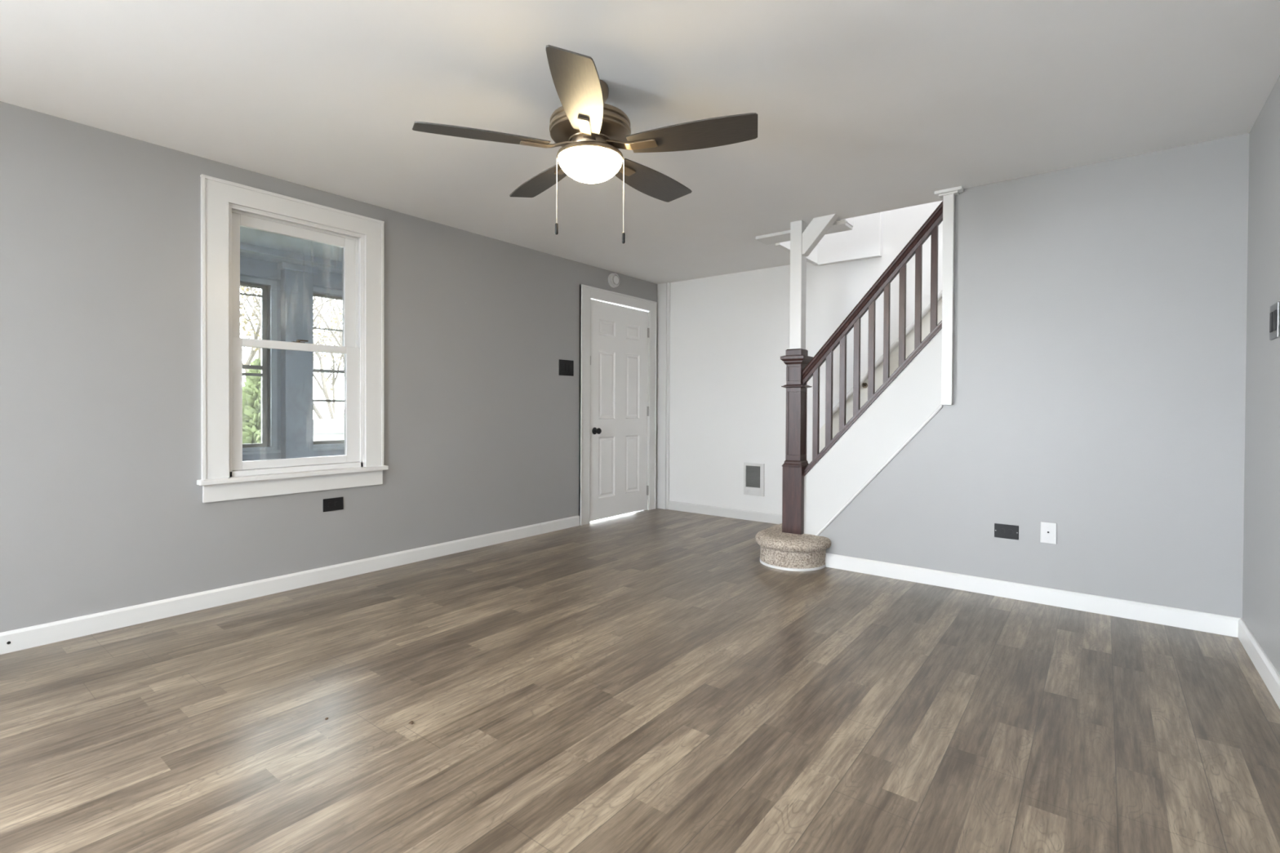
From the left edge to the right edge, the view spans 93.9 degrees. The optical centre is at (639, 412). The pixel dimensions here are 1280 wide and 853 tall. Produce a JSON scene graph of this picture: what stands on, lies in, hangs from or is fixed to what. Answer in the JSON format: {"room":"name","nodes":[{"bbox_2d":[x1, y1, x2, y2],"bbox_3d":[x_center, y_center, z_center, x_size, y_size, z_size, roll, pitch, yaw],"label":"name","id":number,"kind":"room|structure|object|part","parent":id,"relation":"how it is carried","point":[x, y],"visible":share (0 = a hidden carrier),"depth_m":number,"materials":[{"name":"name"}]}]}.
{"room":"empty living room","nodes":[
{"label":"empty living room","id":0,"kind":"room"},
{"bbox_2d":[240,226,342,274],"bbox_3d":[-2.496,-1.301,4.463,1.860,0.100,3.400,1,1,38],"label":"ceiling","id":1,"kind":"structure","parent":0,"point":[249,236],"depth_m":4.54,"materials":[{"name":"white paint"}]},
{"bbox_2d":[240,242,342,269],"bbox_3d":[-2.753,-1.229,4.696,0.070,0.050,3.350,1,1,38],"label":"trim","id":2,"kind":"structure","parent":1,"relation":"attached to","point":[246,247],"depth_m":4.67,"materials":[{"name":"blue paint"}]},
{"bbox_2d":[240,274,344,461],"bbox_3d":[-3.188,-0.119,5.009,0.120,2.280,3.400,1,1,38],"label":"wall","id":3,"kind":"structure","parent":0,"point":[331,452],"depth_m":5.07,"materials":[{"name":"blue paint"}]},
{"bbox_2d":[240,275,280,454],"bbox_3d":[-3.365,-0.380,4.708,0.145,1.445,0.930,1,1,38],"label":"window","id":4,"kind":"structure","parent":3,"relation":"in","point":[254,448],"depth_m":5.03,"materials":[{"name":"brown wood"}]},
{"bbox_3d":[-3.411,-0.385,4.743,0.030,1.355,0.810,1,1,38],"label":"sash","id":5,"kind":"part","parent":4,"relation":"part of","materials":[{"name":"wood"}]},
{"bbox_3d":[-3.337,0.332,4.690,0.065,0.022,0.930,1,1,38],"label":"sill","id":6,"kind":"part","parent":4,"relation":"part of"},
{"bbox_2d":[240,256,342,289],"bbox_3d":[-3.124,-1.188,4.952,0.030,0.139,3.200,1,1,38],"label":"trim","id":7,"kind":"structure","parent":3,"relation":"attached to","point":[248,266],"depth_m":4.99,"materials":[{"name":"blue paint"}]},
{"bbox_2d":[277,262,318,458],"bbox_3d":[-2.938,-0.117,5.131,0.125,2.275,0.290,1,1,38],"label":"column","id":8,"kind":"structure","parent":3,"relation":"attached to","point":[296,280],"depth_m":5.08,"materials":[{"name":"blue paint"}]},
{"bbox_2d":[313,287,344,451],"bbox_3d":[-2.675,-0.385,5.596,0.145,1.445,0.920,1,1,38],"label":"window","id":9,"kind":"structure","parent":3,"relation":"in","point":[325,445],"depth_m":5.42,"materials":[{"name":"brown wood"}]},
{"bbox_3d":[-2.647,0.326,5.579,0.065,0.022,0.920,1,1,38],"label":"sill","id":10,"kind":"part","parent":9,"relation":"part of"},
{"bbox_2d":[0,101,657,632],"bbox_3d":[-2.386,-0.145,2.977,0.160,2.300,8.176,1,1,38],"label":"wall","id":11,"kind":"structure","parent":0,"point":[102,508],"depth_m":2.96,"materials":[{"name":"grey paint"}]},
{"bbox_2d":[0,515,579,654],"bbox_3d":[-2.636,0.964,2.529,0.016,0.088,6.850,1,1,38],"label":"baseboard","id":12,"kind":"structure","parent":11,"relation":"attached to","point":[23,638],"depth_m":3.17,"materials":[{"name":"white wood"}]},
{"bbox_2d":[196,173,388,502],"bbox_3d":[-1.977,-0.373,3.449,0.202,1.664,1.000,1,1,38],"label":"window","id":13,"kind":"structure","parent":11,"relation":"in","point":[226,206],"depth_m":3.34,"materials":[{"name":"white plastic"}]},
{"bbox_3d":[-1.996,-0.724,3.466,0.033,0.706,0.713,1,1,38],"label":"sash","id":14,"kind":"part","parent":13,"relation":"part of","materials":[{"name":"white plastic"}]},
{"bbox_3d":[-1.966,-0.046,3.448,0.031,0.708,0.713,1,1,38],"label":"sash","id":15,"kind":"part","parent":13,"relation":"part of","materials":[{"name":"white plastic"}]},
{"bbox_2d":[323,497,343,511],"bbox_3d":[-1.830,0.549,3.566,0.009,0.076,0.118,1,1,38],"label":"wall outlet","id":16,"kind":"object","parent":11,"relation":"attached to","point":[331,504],"visible":1,"depth_m":3.56,"materials":[{"name":"black plastic"}]},
{"bbox_2d":[559,359,573,376],"bbox_3d":[-0.627,-0.380,5.099,0.009,0.133,0.172,1,1,38],"label":"light switch","id":17,"kind":"object","parent":11,"relation":"attached to","point":[566,366],"visible":1,"depth_m":5.09,"materials":[{"name":"black plastic"}]},
{"bbox_2d":[608,273,619,287],"bbox_3d":[-0.237,-1.228,5.556,0.049,0.132,0.132,1,1,38],"label":"smoke detector","id":18,"kind":"object","parent":11,"relation":"attached to","point":[613,278],"visible":1,"depth_m":5.53,"materials":[{"name":"white plastic"}]},
{"bbox_2d":[578,284,657,525],"bbox_3d":[-0.224,-0.067,5.696,0.220,2.108,1.109,1,1,38],"label":"door","id":19,"kind":"structure","parent":11,"relation":"in","point":[617,424],"depth_m":5.63,"materials":[{"name":"white wood"}]},
{"bbox_3d":[-0.383,0.168,5.371,0.068,0.064,0.064,1,1,38],"label":"knob","id":20,"kind":"part","parent":19,"relation":"part of","materials":[{"name":"black plastic"}]},
{"bbox_2d":[0,508,1279,852],"bbox_3d":[-0.292,1.089,1.453,5.360,0.120,8.326,1,1,38],"label":"floor","id":21,"kind":"structure","parent":0,"point":[637,682],"depth_m":1.98,"materials":[{"name":"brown laminate"}]},
{"bbox_2d":[755,200,942,571],"bbox_3d":[2.019,-0.180,3.830,2.277,2.393,1.422,1,1,38],"label":"staircase","id":22,"kind":"structure","parent":21,"relation":"on","point":[815,493],"depth_m":3.81,"materials":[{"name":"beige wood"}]},
{"bbox_3d":[1.320,1.000,4.400,0.432,0.016,1.391,1,1,38],"label":"shoe moulding","id":23,"kind":"part","parent":22,"relation":"part of","materials":[{"name":"white wood"}]},
{"bbox_3d":[1.065,0.198,4.072,0.166,1.253,0.166,1,1,38],"label":"newel post","id":24,"kind":"part","parent":22,"relation":"part of","materials":[{"name":"brown wood"}]},
{"bbox_2d":[789,213,839,349],"bbox_3d":[1.164,-0.858,3.996,0.306,0.861,0.083,1,1,38],"label":"support post","id":25,"kind":"object","parent":22,"relation":"on","point":[803,239],"visible":0.93,"depth_m":4.02,"materials":[{"name":"white wood"}]},
{"bbox_3d":[1.075,-0.859,4.064,0.082,0.861,0.083,1,1,38],"label":"post","id":26,"kind":"part","parent":25,"relation":"part of","materials":[{"name":"white wood"}]},
{"bbox_3d":[1.448,-0.716,3.769,0.860,1.074,0.066,1,1,38],"label":"handrail","id":27,"kind":"part","parent":22,"relation":"part of","materials":[{"name":"brown wood"}]},
{"bbox_3d":[1.450,-0.058,3.771,0.846,0.996,0.072,1,1,38],"label":"rail","id":28,"kind":"part","parent":22,"relation":"part of","materials":[{"name":"brown wood"}]},
{"bbox_3d":[1.468,0.132,3.793,0.870,1.385,0.103,1,1,38],"label":"panel","id":29,"kind":"part","parent":22,"relation":"part of","materials":[{"name":"white paint"}]},
{"bbox_2d":[0,0,1279,284],"bbox_3d":[-0.281,-1.390,1.429,5.360,0.240,8.326,1,1,38],"label":"ceiling","id":30,"kind":"structure","parent":0,"point":[862,107],"depth_m":2.38,"materials":[{"name":"paint"}]},
{"bbox_2d":[412,44,757,243],"bbox_3d":[-0.163,-0.973,2.391,1.277,0.612,1.225,1,1,38],"label":"ceiling fan","id":31,"kind":"object","parent":30,"relation":"hanging from","point":[590,132],"visible":1,"depth_m":2.25,"materials":[{"name":"brown metal"}]},
{"bbox_3d":[-0.588,-1.034,2.227,0.495,0.006,0.158,0,13,-18],"label":"fan blade","id":32,"kind":"part","parent":31,"relation":"part of","materials":[{"name":"brown wood"}]},
{"bbox_3d":[-0.438,-1.037,2.688,0.158,0.006,0.495,-15,9,-35],"label":"fan blade","id":33,"kind":"part","parent":31,"relation":"part of","materials":[{"name":"brown wood"}]},
{"bbox_3d":[-0.196,-1.029,1.942,0.158,0.006,0.495,12,1,0],"label":"fan blade","id":34,"kind":"part","parent":31,"relation":"part of","materials":[{"name":"brown wood"}]},
{"bbox_3d":[-0.196,-0.953,2.355,0.253,0.090,0.253,1,1,38],"label":"lamp shade","id":35,"kind":"part","parent":31,"relation":"part of","materials":[{"name":"white glass"}]},
{"bbox_3d":[0.047,-1.035,2.687,0.158,0.006,0.495,-14,-8,35],"label":"fan blade","id":36,"kind":"part","parent":31,"relation":"part of","materials":[{"name":"brown wood"}]},
{"bbox_3d":[0.197,-1.030,2.226,0.495,0.006,0.158,0,-11,18],"label":"fan blade","id":37,"kind":"part","parent":31,"relation":"part of","materials":[{"name":"brown wood"}]},
{"bbox_2d":[835,219,847,225],"bbox_3d":[1.348,-1.269,3.991,0.074,0.035,0.067,1,1,38],"label":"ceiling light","id":38,"kind":"object","parent":30,"relation":"attached to","point":[842,221],"visible":1,"depth_m":3.97,"materials":[{"name":"white"}]},
{"bbox_2d":[669,200,942,514],"bbox_3d":[2.227,-1.441,4.657,5.360,4.900,0.150,1,1,38],"label":"wall","id":39,"kind":"structure","parent":0,"point":[730,333],"depth_m":5.50,"materials":[{"name":"white paint"}]},
{"bbox_2d":[656,282,670,509],"bbox_3d":[0.238,-0.164,6.098,0.146,2.299,0.028,1,1,38],"label":"trim","id":40,"kind":"structure","parent":39,"relation":"attached to","point":[663,289],"depth_m":6.08,"materials":[{"name":"white wood"}]},
{"bbox_2d":[668,500,782,524],"bbox_3d":[0.948,0.950,5.562,1.645,0.088,0.015,1,1,38],"label":"baseboard","id":41,"kind":"structure","parent":39,"relation":"attached to","point":[769,517],"depth_m":5.65,"materials":[{"name":"white wood"}]},
{"bbox_2d":[743,462,764,496],"bbox_3d":[1.043,0.614,5.479,0.204,0.297,0.025,1,1,38],"label":"wall heater","id":42,"kind":"object","parent":39,"relation":"attached to","point":[753,473],"visible":1,"depth_m":5.48,"materials":[{"name":"grey metal"}]},
{"bbox_2d":[746,465,759,488],"bbox_3d":[1.039,0.590,5.487,0.146,0.198,0.010,1,1,38],"label":"grille","id":43,"kind":"object","parent":42,"relation":"attached to","point":[753,472],"depth_m":5.49,"materials":[{"name":"grey metal"}]},
{"bbox_2d":[817,212,882,266],"bbox_3d":[1.726,-2.572,4.912,0.513,2.648,0.051,1,1,38],"label":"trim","id":44,"kind":"structure","parent":39,"relation":"attached to","point":[864,242],"depth_m":4.87,"materials":[{"name":"white paint"}]},
{"bbox_2d":[818,298,942,453],"bbox_3d":[2.065,-0.367,4.692,1.440,1.910,0.004,1,1,38],"label":"trim","id":45,"kind":"structure","parent":39,"relation":"attached to","point":[894,356],"depth_m":4.79,"materials":[{"name":"beige paint"}]},
{"bbox_2d":[832,290,942,415],"bbox_3d":[2.077,-0.625,4.631,1.250,1.422,0.076,1,1,38],"label":"wall handrail","id":46,"kind":"object","parent":39,"relation":"attached to","point":[927,308],"visible":0.44,"depth_m":4.70,"materials":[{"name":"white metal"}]},
{"bbox_2d":[775,133,1249,617],"bbox_3d":[2.576,-1.480,3.671,3.600,5.000,1.279,1,1,38],"label":"wall","id":47,"kind":"structure","parent":0,"point":[1100,322],"depth_m":3.06,"materials":[{"name":"grey paint"}]},
{"bbox_2d":[755,221,852,244],"bbox_3d":[1.162,-1.281,4.272,0.648,0.023,0.185,1,1,38],"label":"trim","id":48,"kind":"structure","parent":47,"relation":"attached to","point":[784,236],"depth_m":4.31,"materials":[{"name":"white wood"}]},
{"bbox_2d":[934,186,964,404],"bbox_3d":[1.776,-0.662,3.448,0.142,1.238,0.062,1,1,38],"label":"post","id":49,"kind":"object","parent":47,"relation":"attached to","point":[948,195],"depth_m":3.44,"materials":[{"name":"white wood"}]},
{"bbox_2d":[994,523,1018,539],"bbox_3d":[2.022,0.658,3.299,0.115,0.077,0.009,1,1,38],"label":"wall outlet","id":50,"kind":"object","parent":47,"relation":"attached to","point":[1001,531],"visible":1,"depth_m":3.30,"materials":[{"name":"black plastic"}]},
{"bbox_2d":[999,528,1004,533],"bbox_3d":[2.005,0.658,3.309,0.025,0.028,0.003,1,1,38],"label":"receptacle","id":51,"kind":"object","parent":50,"relation":"attached to","point":[1001,531],"depth_m":3.31,"materials":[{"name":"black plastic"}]},
{"bbox_2d":[1007,529,1013,534],"bbox_3d":[2.036,0.658,3.285,0.025,0.028,0.003,1,1,38],"label":"receptacle","id":52,"kind":"object","parent":50,"relation":"attached to","point":[1009,531],"depth_m":3.28,"materials":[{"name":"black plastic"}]},
{"bbox_2d":[825,552,1241,637],"bbox_3d":[1.982,0.977,3.328,1.950,0.088,0.015,1,1,38],"label":"baseboard","id":53,"kind":"structure","parent":47,"relation":"attached to","point":[1220,624],"depth_m":3.17,"materials":[{"name":"white wood"}]},
{"bbox_2d":[1040,521,1056,544],"bbox_3d":[2.173,0.643,3.180,0.071,0.112,0.012,1,1,38],"label":"cable jack plate","id":54,"kind":"object","parent":47,"relation":"attached to","point":[1048,530],"visible":1,"depth_m":3.18,"materials":[{"name":"white plastic"}]},
{"bbox_2d":[1242,75,1279,675],"bbox_3d":[0.686,-0.101,-0.061,0.140,2.300,7.147,1,1,38],"label":"wall","id":55,"kind":"structure","parent":0,"point":[1261,526],"depth_m":2.42,"materials":[{"name":"grey paint"}]},
{"bbox_2d":[1238,617,1279,708],"bbox_3d":[0.635,1.004,0.017,0.015,0.088,6.897,1,1,38],"label":"baseboard","id":56,"kind":"structure","parent":55,"relation":"attached to","point":[1265,668],"depth_m":2.35,"materials":[{"name":"white wood"}]},
{"bbox_2d":[1269,301,1279,340],"bbox_3d":[2.394,-0.344,2.256,0.010,0.131,0.133,1,1,38],"label":"light switch","id":57,"kind":"object","parent":55,"relation":"attached to","point":[1274,315],"visible":1,"depth_m":2.23,"materials":[{"name":"black plastic"}]},
{"bbox_3d":[-2.877,1.860,2.247,80.000,0.100,80.000,1,1,38],"label":"ground","id":58,"kind":"structure","parent":0,"visible":0},
{"bbox_2d":[242,358,261,444],"bbox_3d":[-4.557,0.548,7.169,1.224,2.410,1.204,1,1,38],"label":"evergreen shrub","id":59,"kind":"object","parent":58,"relation":"on","point":[251,391],"visible":0.19,"depth_m":6.98,"materials":[{"name":"green plant"}]},
{"bbox_2d":[240,285,342,376],"bbox_3d":[-10.959,-2.752,17.926,4.121,8.740,6.662,0,1,-3],"label":"bare tree","id":60,"kind":"object","parent":58,"relation":"on","point":[245,321],"visible":0.06,"depth_m":17.20,"materials":[{"name":"grey plant"}]},
{"bbox_2d":[240,287,344,419],"bbox_3d":[-5.746,-1.252,10.502,2.172,5.946,4.751,0,1,-24],"label":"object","id":61,"kind":"object","parent":58,"relation":"on","point":[332,302],"visible":0.21,"depth_m":10.14,"materials":[{"name":"grey plant"}]},
{"bbox_2d":[258,299,344,413],"bbox_3d":[-15.884,-2.721,31.737,5.050,8.389,6.733,0,1,13],"label":"bare tree","id":62,"kind":"object","parent":58,"relation":"on","point":[340,357],"visible":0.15,"depth_m":31.24,"materials":[{"name":"grey plant"}]},
{"bbox_2d":[313,418,344,440],"bbox_3d":[-5.028,0.917,9.885,0.100,1.612,4.600,1,1,38],"label":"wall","id":63,"kind":"structure","parent":58,"relation":"on","point":[326,429],"depth_m":9.75,"materials":[{"name":"white paint"}]}
]}

